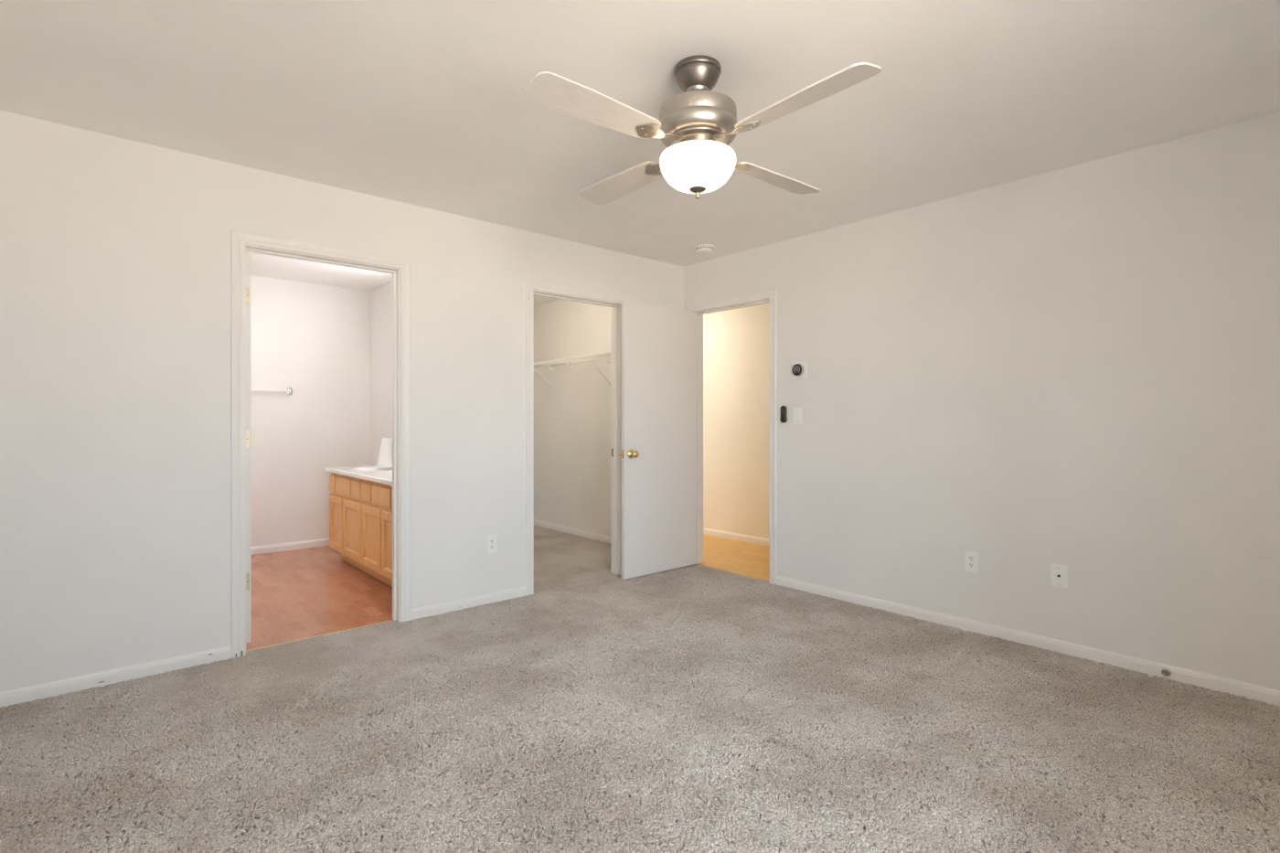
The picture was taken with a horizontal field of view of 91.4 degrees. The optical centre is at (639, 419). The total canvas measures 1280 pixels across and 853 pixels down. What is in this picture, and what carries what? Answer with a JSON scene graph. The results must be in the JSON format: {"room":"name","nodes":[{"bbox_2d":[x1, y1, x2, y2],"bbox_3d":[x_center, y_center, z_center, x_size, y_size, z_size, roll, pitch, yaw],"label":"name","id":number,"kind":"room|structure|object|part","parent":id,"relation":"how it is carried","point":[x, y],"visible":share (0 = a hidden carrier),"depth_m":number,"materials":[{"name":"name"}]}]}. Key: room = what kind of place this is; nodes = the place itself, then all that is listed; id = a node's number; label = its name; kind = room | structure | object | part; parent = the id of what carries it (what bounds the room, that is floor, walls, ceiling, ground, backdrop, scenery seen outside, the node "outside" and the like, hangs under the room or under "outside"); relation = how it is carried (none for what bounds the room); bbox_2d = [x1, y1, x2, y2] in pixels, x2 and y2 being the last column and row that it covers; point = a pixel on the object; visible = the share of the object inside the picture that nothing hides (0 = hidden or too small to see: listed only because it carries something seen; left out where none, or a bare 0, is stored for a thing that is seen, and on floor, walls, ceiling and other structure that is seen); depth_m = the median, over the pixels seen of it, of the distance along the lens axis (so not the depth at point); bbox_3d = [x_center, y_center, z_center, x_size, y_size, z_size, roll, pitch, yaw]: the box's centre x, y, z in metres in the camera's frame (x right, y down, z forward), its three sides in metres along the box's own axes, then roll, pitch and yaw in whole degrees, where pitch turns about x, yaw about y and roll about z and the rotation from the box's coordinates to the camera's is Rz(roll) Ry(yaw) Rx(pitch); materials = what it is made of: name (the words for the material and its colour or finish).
{"room":"empty bedroom","nodes":[
{"label":"empty bedroom","id":0,"kind":"room"},
{"bbox_2d":[251,275,370,546],"bbox_3d":[-2.922,-0.016,4.150,3.180,2.500,2.807,0,0,-41],"label":"wall","id":1,"kind":"structure","parent":0,"point":[311,339],"depth_m":5.74,"materials":[{"name":"paint"}]},
{"bbox_2d":[251,387,292,394],"bbox_3d":[-3.376,-0.263,5.441,0.626,0.064,0.066,0,0,-41],"label":"towel bar","id":2,"kind":"object","parent":1,"relation":"attached to","point":[289,390],"visible":0.51,"depth_m":5.52,"materials":[{"name":"white plastic"}]},
{"bbox_2d":[251,538,329,554],"bbox_3d":[-3.770,1.158,5.132,3.000,0.092,0.012,0,0,-41],"label":"baseboard","id":3,"kind":"structure","parent":1,"relation":"attached to","point":[274,548],"depth_m":5.65,"materials":[{"name":"paint"}]},
{"bbox_2d":[246,544,392,650],"bbox_3d":[-2.896,1.206,4.136,3.000,0.056,2.662,0,0,-41],"label":"floor","id":4,"kind":"structure","parent":0,"point":[300,593],"depth_m":4.16,"materials":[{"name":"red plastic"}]},
{"bbox_2d":[246,619,394,650],"bbox_3d":[-1.719,1.177,3.410,0.762,0.010,0.028,0,0,-41],"label":"threshold","id":5,"kind":"object","parent":4,"relation":"on","point":[390,620],"visible":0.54,"depth_m":3.37,"materials":[{"name":"brown wood"}]},
{"bbox_2d":[329,471,392,586],"bbox_3d":[-1.781,0.800,4.708,0.561,0.748,1.857,0,0,-41],"label":"vanity cabinet","id":6,"kind":"object","parent":4,"relation":"on","point":[360,510],"visible":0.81,"depth_m":4.59,"materials":[{"name":"brown wood"}]},
{"bbox_3d":[-2.533,0.523,5.154,0.019,0.131,0.174,0,0,-41],"label":"drawer","id":7,"kind":"part","parent":6,"relation":"part of","materials":[{"name":"brown wood"}]},
{"bbox_3d":[-2.472,0.840,5.085,0.019,0.444,0.359,0,0,-41],"label":"door","id":8,"kind":"part","parent":6,"relation":"part of","materials":[{"name":"brown wood"}]},
{"bbox_3d":[-2.342,0.523,4.937,0.019,0.131,0.379,0,0,-41],"label":"drawer","id":9,"kind":"part","parent":6,"relation":"part of","materials":[{"name":"brown wood"}]},
{"bbox_3d":[-2.196,0.840,4.770,0.019,0.444,0.423,0,0,-41],"label":"door","id":10,"kind":"part","parent":6,"relation":"part of","materials":[{"name":"brown wood"}]},
{"bbox_3d":[-2.132,0.523,4.698,0.019,0.131,0.204,0,0,-41],"label":"drawer","id":11,"kind":"part","parent":6,"relation":"part of","materials":[{"name":"brown wood"}]},
{"bbox_2d":[324,465,392,485],"bbox_3d":[-1.790,0.413,4.703,0.587,0.230,1.897,0,0,-41],"label":"countertop","id":12,"kind":"structure","parent":6,"relation":"on","point":[371,473],"depth_m":4.75,"materials":[{"name":"white stone"}]},
{"bbox_2d":[376,437,392,468],"bbox_3d":[-2.123,0.277,5.267,0.184,0.241,0.184,0,0,-41],"label":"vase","id":13,"kind":"object","parent":12,"relation":"on","point":[385,454],"visible":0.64,"depth_m":5.20,"materials":[{"name":"white ceramic"}]},
{"bbox_3d":[-1.982,0.523,4.527,0.019,0.131,0.209,0,0,-41],"label":"drawer","id":14,"kind":"part","parent":6,"relation":"part of","materials":[{"name":"brown wood"}]},
{"bbox_3d":[-1.915,0.840,4.450,0.019,0.444,0.405,0,0,-41],"label":"door","id":15,"kind":"part","parent":6,"relation":"part of","materials":[{"name":"brown wood"}]},
{"bbox_3d":[-1.774,0.523,4.290,0.019,0.131,0.374,0,0,-41],"label":"drawer","id":16,"kind":"part","parent":6,"relation":"part of","materials":[{"name":"brown wood"}]},
{"bbox_3d":[-1.635,0.840,4.130,0.019,0.444,0.396,0,0,-41],"label":"door","id":17,"kind":"part","parent":6,"relation":"part of","materials":[{"name":"brown wood"}]},
{"bbox_2d":[0,110,682,692],"bbox_3d":[-1.206,-0.016,3.864,4.292,2.500,0.115,0,0,-41],"label":"wall","id":18,"kind":"structure","parent":0,"point":[115,251],"depth_m":2.92,"materials":[{"name":"paint"}]},
{"bbox_2d":[246,254,251,642],"bbox_3d":[-2.277,0.148,3.507,0.035,2.008,0.759,0,0,-41],"label":"door frame","id":19,"kind":"structure","parent":18,"relation":"in","point":[249,257],"depth_m":3.23,"materials":[{"name":"paint"}]},
{"bbox_2d":[0,586,526,707],"bbox_3d":[-1.164,1.158,3.816,4.061,0.092,0.013,0,0,-41],"label":"baseboard","id":20,"kind":"structure","parent":18,"relation":"attached to","point":[31,693],"depth_m":2.87,"materials":[{"name":"paint"}]},
{"bbox_2d":[230,230,410,658],"bbox_3d":[-1.716,0.120,3.406,0.888,2.108,0.132,0,0,-41],"label":"door frame","id":21,"kind":"structure","parent":18,"relation":"attached to","point":[238,239],"depth_m":3.30,"materials":[{"name":"paint"}]},
{"bbox_2d":[486,534,496,553],"bbox_3d":[-0.951,0.796,4.006,0.070,0.115,0.009,0,0,-41],"label":"wall outlet","id":22,"kind":"object","parent":18,"relation":"attached to","point":[491,539],"visible":1,"depth_m":4.00,"materials":[{"name":"white plastic"}]},
{"bbox_2d":[525,279,628,596],"bbox_3d":[-0.462,0.120,4.502,0.888,2.108,0.137,0,0,-41],"label":"door frame","id":23,"kind":"structure","parent":18,"relation":"attached to","point":[530,285],"depth_m":4.48,"materials":[{"name":"paint"}]},
{"bbox_2d":[370,280,392,465],"bbox_3d":[-1.761,-0.016,5.178,0.080,2.500,2.592,0,0,-41],"label":"wall","id":24,"kind":"structure","parent":0,"point":[381,296],"depth_m":5.92,"materials":[{"name":"paint"}]},
{"bbox_2d":[533,299,611,536],"bbox_3d":[-1.158,-0.016,5.807,1.656,2.500,2.742,0,0,-41],"label":"wall","id":25,"kind":"structure","parent":0,"point":[572,423],"depth_m":6.41,"materials":[{"name":"paint"}]},
{"bbox_2d":[533,519,611,543],"bbox_3d":[-1.154,1.158,5.744,1.580,0.092,2.642,0,0,-41],"label":"baseboard","id":26,"kind":"structure","parent":25,"relation":"attached to","point":[590,535],"depth_m":6.38,"materials":[{"name":"paint"}]},
{"bbox_2d":[533,352,611,391],"bbox_3d":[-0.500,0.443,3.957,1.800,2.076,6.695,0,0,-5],"label":"wire shelf","id":27,"kind":"object","parent":25,"relation":"attached to","point":[602,356],"visible":0.57,"depth_m":6.04,"materials":[{"name":"white metal"}]},
{"bbox_2d":[533,524,614,591],"bbox_3d":[-1.131,1.174,5.718,1.580,0.001,2.712,0,0,-41],"label":"floor","id":28,"kind":"structure","parent":0,"point":[560,558],"depth_m":5.29,"materials":[{"name":"beige carpet"}]},
{"bbox_2d":[0,564,1279,852],"bbox_3d":[0.196,1.174,2.268,4.066,0.001,4.223,0,0,-41],"label":"floor","id":29,"kind":"structure","parent":0,"point":[691,709],"depth_m":2.24,"materials":[{"name":"beige carpet"}]},
{"bbox_2d":[0,0,1279,306],"bbox_3d":[-0.392,-1.316,3.324,5.895,0.100,7.685,0,0,-41],"label":"ceiling","id":30,"kind":"structure","parent":0,"point":[423,103],"depth_m":2.40,"materials":[{"name":"paint"}]},
{"bbox_2d":[522,54,881,204],"bbox_3d":[0.207,-1.032,2.249,1.032,0.468,1.032,0,0,5],"label":"ceiling fan","id":31,"kind":"object","parent":30,"relation":"hanging from","point":[697,125],"visible":1,"depth_m":2.13,"materials":[{"name":"beige wood"}]},
{"bbox_3d":[-0.135,-0.978,1.965,0.480,0.006,0.132,0,-11,-40],"label":"fan blade","id":32,"kind":"part","parent":31,"relation":"part of","materials":[{"name":"beige wood"}]},
{"bbox_3d":[-0.077,-0.978,2.591,0.132,0.006,0.480,14,-9,-39],"label":"fan blade","id":33,"kind":"part","parent":31,"relation":"part of","materials":[{"name":"beige wood"}]},
{"bbox_3d":[0.207,-0.893,2.249,0.273,0.126,0.273,0,0,-41],"label":"lamp shade","id":34,"kind":"part","parent":31,"relation":"part of","materials":[{"name":"white glass"}]},
{"bbox_3d":[0.550,-0.978,2.534,0.480,0.006,0.132,0,11,-40],"label":"fan blade","id":35,"kind":"part","parent":31,"relation":"part of","materials":[{"name":"beige wood"}]},
{"bbox_3d":[0.492,-0.978,1.907,0.132,0.006,0.480,-14,9,-39],"label":"fan blade","id":36,"kind":"part","parent":31,"relation":"part of","materials":[{"name":"beige wood"}]},
{"bbox_2d":[694,244,714,254],"bbox_3d":[0.475,-1.244,4.565,0.146,0.044,0.146,0,0,-41],"label":"smoke detector","id":37,"kind":"object","parent":30,"relation":"attached to","point":[702,249],"visible":1,"depth_m":4.52,"materials":[{"name":"white plastic"}]},
{"bbox_3d":[0.475,-1.262,4.565,0.146,0.009,0.146,0,0,-41],"label":"mounting plate","id":38,"kind":"part","parent":37,"relation":"part of","materials":[{"name":"white plastic"}]},
{"bbox_2d":[693,533,769,581],"bbox_3d":[0.742,1.206,5.539,1.070,0.056,5.550,0,0,-41],"label":"floor","id":39,"kind":"structure","parent":0,"point":[751,560],"depth_m":5.36,"materials":[{"name":"laminate"}]},
{"bbox_2d":[695,564,768,582],"bbox_3d":[0.698,1.177,4.800,0.032,0.010,0.762,0,0,-41],"label":"threshold","id":40,"kind":"object","parent":39,"relation":"on","point":[696,564],"visible":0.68,"depth_m":4.79,"materials":[{"name":"brown wood"}]},
{"bbox_2d":[703,302,769,539],"bbox_3d":[0.821,-0.016,5.609,1.058,2.500,5.750,0,0,-41],"label":"wall","id":41,"kind":"structure","parent":0,"point":[736,342],"depth_m":6.12,"materials":[{"name":"paint"}]},
{"bbox_2d":[703,527,769,546],"bbox_3d":[1.140,1.158,5.888,0.012,0.092,5.550,0,0,-41],"label":"baseboard","id":42,"kind":"structure","parent":41,"relation":"attached to","point":[706,531],"depth_m":6.09,"materials":[{"name":"paint"}]},
{"bbox_2d":[682,112,1279,690],"bbox_3d":[1.960,-0.016,3.420,0.116,2.500,4.728,0,0,-41],"label":"wall","id":43,"kind":"structure","parent":0,"point":[1077,367],"depth_m":3.15,"materials":[{"name":"paint"}]},
{"bbox_2d":[619,300,696,579],"bbox_3d":[0.157,0.146,4.801,0.778,2.031,0.172,0,0,-41],"label":"door","id":44,"kind":"structure","parent":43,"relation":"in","point":[658,453],"depth_m":4.76,"materials":[{"name":"paint"}]},
{"bbox_3d":[-0.044,0.250,4.555,0.066,0.066,0.068,0,0,-41],"label":"knob","id":45,"kind":"part","parent":44,"relation":"part of","materials":[{"name":"gold metal"}]},
{"bbox_2d":[686,288,777,584],"bbox_3d":[0.722,0.120,4.820,0.131,2.108,0.888,0,0,-41],"label":"door frame","id":46,"kind":"structure","parent":43,"relation":"attached to","point":[772,294],"depth_m":4.61,"materials":[{"name":"paint"}]},
{"bbox_2d":[779,405,787,422],"bbox_3d":[1.011,-0.041,4.399,0.022,0.119,0.043,0,0,-41],"label":"remote","id":47,"kind":"object","parent":43,"relation":"attached to","point":[784,419],"visible":1,"depth_m":4.39,"materials":[{"name":"black plastic"}]},
{"bbox_2d":[793,406,802,424],"bbox_3d":[1.089,-0.031,4.317,0.012,0.115,0.072,0,0,-41],"label":"light switch","id":48,"kind":"object","parent":43,"relation":"attached to","point":[797,410],"visible":1,"depth_m":4.31,"materials":[{"name":"white plastic"}]},
{"bbox_2d":[791,361,807,378],"bbox_3d":[1.089,-0.344,4.296,0.039,0.114,0.116,0,0,-41],"label":"thermostat","id":49,"kind":"object","parent":43,"relation":"attached to","point":[799,369],"visible":1,"depth_m":4.28,"materials":[{"name":"black"}]},
{"bbox_2d":[964,550,978,573],"bbox_3d":[1.840,0.786,3.464,0.009,0.115,0.070,0,0,-41],"label":"wall outlet","id":50,"kind":"object","parent":43,"relation":"attached to","point":[971,558],"visible":1,"depth_m":3.46,"materials":[{"name":"white plastic"}]},
{"bbox_2d":[968,562,974,567],"bbox_3d":[1.838,0.805,3.462,0.003,0.025,0.034,0,0,-41],"label":"receptacle","id":51,"kind":"object","parent":50,"relation":"attached to","point":[970,564],"depth_m":3.46,"materials":[{"name":"grey plastic"}]},
{"bbox_2d":[968,555,974,560],"bbox_3d":[1.838,0.766,3.462,0.003,0.025,0.034,0,0,-41],"label":"receptacle","id":52,"kind":"object","parent":50,"relation":"attached to","point":[970,558],"depth_m":3.46,"materials":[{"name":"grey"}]},
{"bbox_2d":[776,576,1279,705],"bbox_3d":[2.041,1.158,3.232,0.012,0.092,3.239,0,0,-41],"label":"baseboard","id":53,"kind":"structure","parent":43,"relation":"attached to","point":[1270,696],"depth_m":3.15,"materials":[{"name":"paint"}]},
{"bbox_2d":[1161,668,1170,676],"bbox_3d":[2.383,1.144,2.828,0.007,0.033,0.033,0,0,-41],"label":"door stop","id":54,"kind":"object","parent":53,"relation":"attached to","point":[1166,672],"visible":1,"depth_m":2.83,"materials":[{"name":"silver metal"}]},
{"bbox_2d":[1050,563,1067,588],"bbox_3d":[2.114,0.788,3.148,0.013,0.116,0.074,0,0,-41],"label":"cable plate","id":55,"kind":"object","parent":43,"relation":"attached to","point":[1059,573],"visible":1,"depth_m":3.15,"materials":[{"name":"white plastic"}]}
]}

